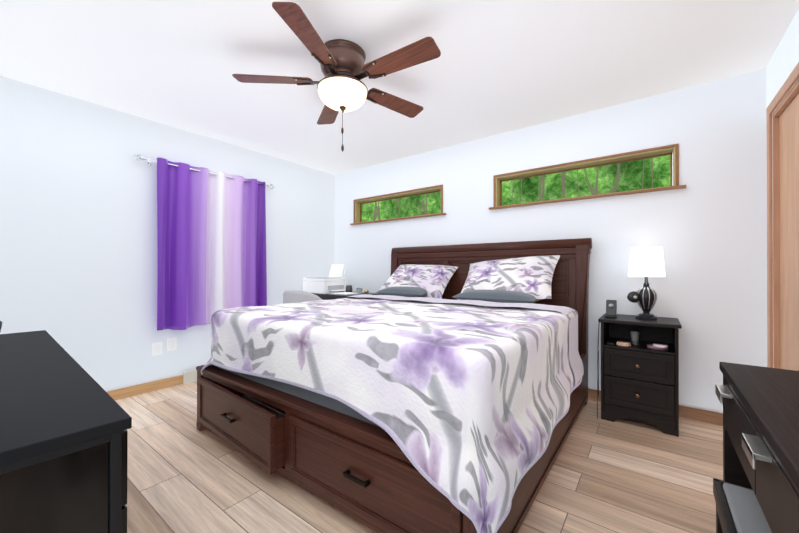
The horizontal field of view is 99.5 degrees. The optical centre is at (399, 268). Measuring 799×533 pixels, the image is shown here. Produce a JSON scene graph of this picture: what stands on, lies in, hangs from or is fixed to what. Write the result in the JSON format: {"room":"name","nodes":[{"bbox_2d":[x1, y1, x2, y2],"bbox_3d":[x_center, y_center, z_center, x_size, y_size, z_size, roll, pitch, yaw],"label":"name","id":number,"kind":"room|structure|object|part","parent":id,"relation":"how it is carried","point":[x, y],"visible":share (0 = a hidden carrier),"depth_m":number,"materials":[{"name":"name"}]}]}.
{"room":"bedroom","nodes":[
{"label":"bedroom","id":0,"kind":"room"},
{"bbox_2d":[0,76,333,391],"bbox_3d":[-2.063,-0.117,3.449,0.200,2.440,3.520,0,0,37],"label":"wall","id":1,"kind":"structure","parent":0,"point":[78,236],"depth_m":2.80,"materials":[{"name":"white paint"}]},
{"bbox_2d":[107,375,182,399],"bbox_3d":[-1.982,1.060,3.375,0.013,0.085,3.504,0,0,37],"label":"baseboard","id":2,"kind":"structure","parent":1,"relation":"attached to","point":[126,392],"depth_m":3.00,"materials":[{"name":"brown wood"}]},
{"bbox_2d":[152,341,162,355],"bbox_3d":[-2.204,0.727,3.083,0.010,0.120,0.080,0,0,37],"label":"electrical outlet","id":3,"kind":"object","parent":1,"relation":"attached to","point":[157,348],"visible":1,"depth_m":3.08,"materials":[{"name":"white plastic"}]},
{"bbox_2d":[167,337,176,350],"bbox_3d":[-2.134,0.707,3.177,0.010,0.120,0.075,0,0,37],"label":"electrical outlet","id":4,"kind":"object","parent":1,"relation":"attached to","point":[171,344],"visible":1,"depth_m":3.17,"materials":[{"name":"white plastic"}]},
{"bbox_2d":[134,154,273,330],"bbox_3d":[-1.873,-0.212,3.425,0.130,1.560,1.340,0,0,37],"label":"curtain","id":5,"kind":"object","parent":1,"relation":"attached to","point":[211,236],"visible":0.96,"depth_m":3.32,"materials":[{"name":"purple fabric"}]},
{"bbox_3d":[-1.886,-0.957,3.437,0.099,0.060,1.340,0,0,37],"label":"rod","id":6,"kind":"part","parent":5,"relation":"part of","materials":[{"name":"silver metal"}]},
{"bbox_2d":[0,0,798,174],"bbox_3d":[-0.298,-1.392,2.123,4.620,0.100,3.920,0,0,37],"label":"ceiling","id":7,"kind":"structure","parent":0,"point":[496,67],"depth_m":2.17,"materials":[{"name":"white paint"}]},
{"bbox_2d":[232,2,440,151],"bbox_3d":[-0.319,-1.038,2.104,1.233,0.605,1.259,0,0,37],"label":"ceiling fan","id":8,"kind":"object","parent":7,"relation":"hanging from","point":[341,86],"visible":1,"depth_m":1.99,"materials":[{"name":"brown wood"}]},
{"bbox_2d":[115,381,722,532],"bbox_3d":[-0.298,1.148,2.115,4.620,0.100,3.920,0,0,37],"label":"floor","id":9,"kind":"structure","parent":0,"point":[618,475],"depth_m":1.73,"materials":[{"name":"brown wood"}]},
{"bbox_2d":[0,330,131,532],"bbox_3d":[-1.584,0.736,1.290,1.961,0.720,0.486,0,0,39],"label":"dresser","id":10,"kind":"object","parent":9,"relation":"on","point":[65,420],"visible":1,"depth_m":0.82,"materials":[{"name":"black wood"}]},
{"bbox_2d":[183,369,196,383],"bbox_3d":[-2.000,1.044,3.316,0.028,0.114,0.210,0,0,37],"label":"floor vent","id":11,"kind":"object","parent":9,"relation":"in","point":[190,376],"visible":0.65,"depth_m":3.27,"materials":[{"name":"beige"}]},
{"bbox_2d":[283,290,321,303],"bbox_3d":[-0.916,0.658,3.540,0.662,0.891,0.550,0,0,37],"label":"chair","id":12,"kind":"object","parent":9,"relation":"on","point":[292,296],"visible":0.21,"depth_m":3.28,"materials":[{"name":"grey"}]},
{"bbox_2d":[303,264,379,299],"bbox_3d":[-0.726,0.521,4.242,0.900,1.168,0.600,0,0,37],"label":"desk","id":13,"kind":"object","parent":9,"relation":"on","point":[333,285],"visible":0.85,"depth_m":4.14,"materials":[{"name":"white"}]},
{"bbox_2d":[196,238,591,532],"bbox_3d":[0.112,0.420,2.545,2.145,1.359,2.312,0,0,37],"label":"bed","id":14,"kind":"object","parent":9,"relation":"on","point":[437,389],"visible":1,"depth_m":1.57,"materials":[{"name":"white fabric"}]},
{"bbox_3d":[-0.830,0.871,2.146,0.932,0.285,0.534,0,0,40],"label":"drawer open","id":15,"kind":"part","parent":14,"relation":"part of","materials":[{"name":"brown wood"}]},
{"bbox_3d":[0.083,0.510,2.556,1.960,0.380,2.010,0,0,37],"label":"mattress","id":16,"kind":"part","parent":14,"relation":"part of","materials":[{"name":"white fabric"}]},
{"bbox_2d":[375,286,426,296],"bbox_3d":[0.091,0.238,3.515,0.560,0.120,0.400,0,2,35],"label":"pillow","id":17,"kind":"object","parent":14,"relation":"on","point":[404,291],"depth_m":3.37,"materials":[{"name":"grey fabric"}]},
{"bbox_2d":[453,289,541,302],"bbox_3d":[0.861,0.236,2.909,0.700,0.120,0.420,0,2,38],"label":"pillow","id":18,"kind":"object","parent":14,"relation":"on","point":[490,295],"depth_m":2.74,"materials":[{"name":"grey fabric"}]},
{"bbox_2d":[597,313,681,436],"bbox_3d":[1.750,0.732,2.490,0.484,0.735,0.418,0,0,37],"label":"nightstand","id":19,"kind":"object","parent":9,"relation":"on","point":[639,369],"visible":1,"depth_m":2.37,"materials":[{"name":"black wood"}]},
{"bbox_2d":[604,300,617,317],"bbox_3d":[1.603,0.299,2.563,0.080,0.127,0.090,0,0,37],"label":"charger","id":20,"kind":"object","parent":19,"relation":"on","point":[611,308],"visible":1,"depth_m":2.56,"materials":[{"name":"black plastic"}]},
{"bbox_2d":[627,247,665,319],"bbox_3d":[1.812,0.103,2.487,0.227,0.520,0.224,0,0,37],"label":"lamp","id":21,"kind":"object","parent":19,"relation":"on","point":[646,262],"visible":1,"depth_m":2.44,"materials":[{"name":"black metal"}]},
{"bbox_2d":[713,478,771,532],"bbox_3d":[0.967,0.879,0.705,0.394,0.430,0.662,0,0,37],"label":"bench","id":22,"kind":"object","parent":9,"relation":"on","point":[738,509],"visible":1,"depth_m":0.95,"materials":[{"name":"fabric"}]},
{"bbox_2d":[715,362,798,532],"bbox_3d":[0.873,0.710,0.536,0.416,0.766,1.386,0,0,37],"label":"vanity desk","id":23,"kind":"object","parent":9,"relation":"on","point":[760,431],"visible":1,"depth_m":0.80,"materials":[{"name":"black wood"}]},
{"bbox_2d":[334,68,766,412],"bbox_3d":[0.821,-0.117,3.604,4.620,2.440,0.200,0,0,37],"label":"wall","id":24,"kind":"structure","parent":0,"point":[706,228],"depth_m":2.63,"materials":[{"name":"white paint"}]},
{"bbox_2d":[350,184,445,224],"bbox_3d":[-0.044,-0.761,4.178,1.450,0.338,0.152,0,0,37],"label":"clerestory window","id":25,"kind":"structure","parent":24,"relation":"in","point":[420,203],"depth_m":4.19,"materials":[{"name":"brown wood"}]},
{"bbox_2d":[489,143,685,209],"bbox_3d":[1.537,-0.765,2.987,1.510,0.338,0.152,0,0,37],"label":"clerestory window","id":26,"kind":"structure","parent":24,"relation":"in","point":[639,172],"depth_m":2.93,"materials":[{"name":"brown wood"}]},
{"bbox_2d":[588,388,722,425],"bbox_3d":[0.756,1.061,3.515,4.218,0.085,0.013,0,0,37],"label":"baseboard","id":27,"kind":"structure","parent":24,"relation":"attached to","point":[707,416],"depth_m":2.45,"materials":[{"name":"brown wood"}]},
{"bbox_2d":[766,9,798,367],"bbox_3d":[1.466,-0.126,0.789,0.200,2.440,3.520,0,0,37],"label":"wall","id":28,"kind":"structure","parent":0,"point":[782,63],"depth_m":1.98,"materials":[{"name":"white paint"}]},
{"bbox_2d":[766,62,798,370],"bbox_3d":[1.905,0.026,1.441,0.146,2.140,1.770,0,0,37],"label":"door frame","id":29,"kind":"structure","parent":28,"relation":"attached to","point":[783,286],"depth_m":2.03,"materials":[{"name":"brown wood"}]}
]}

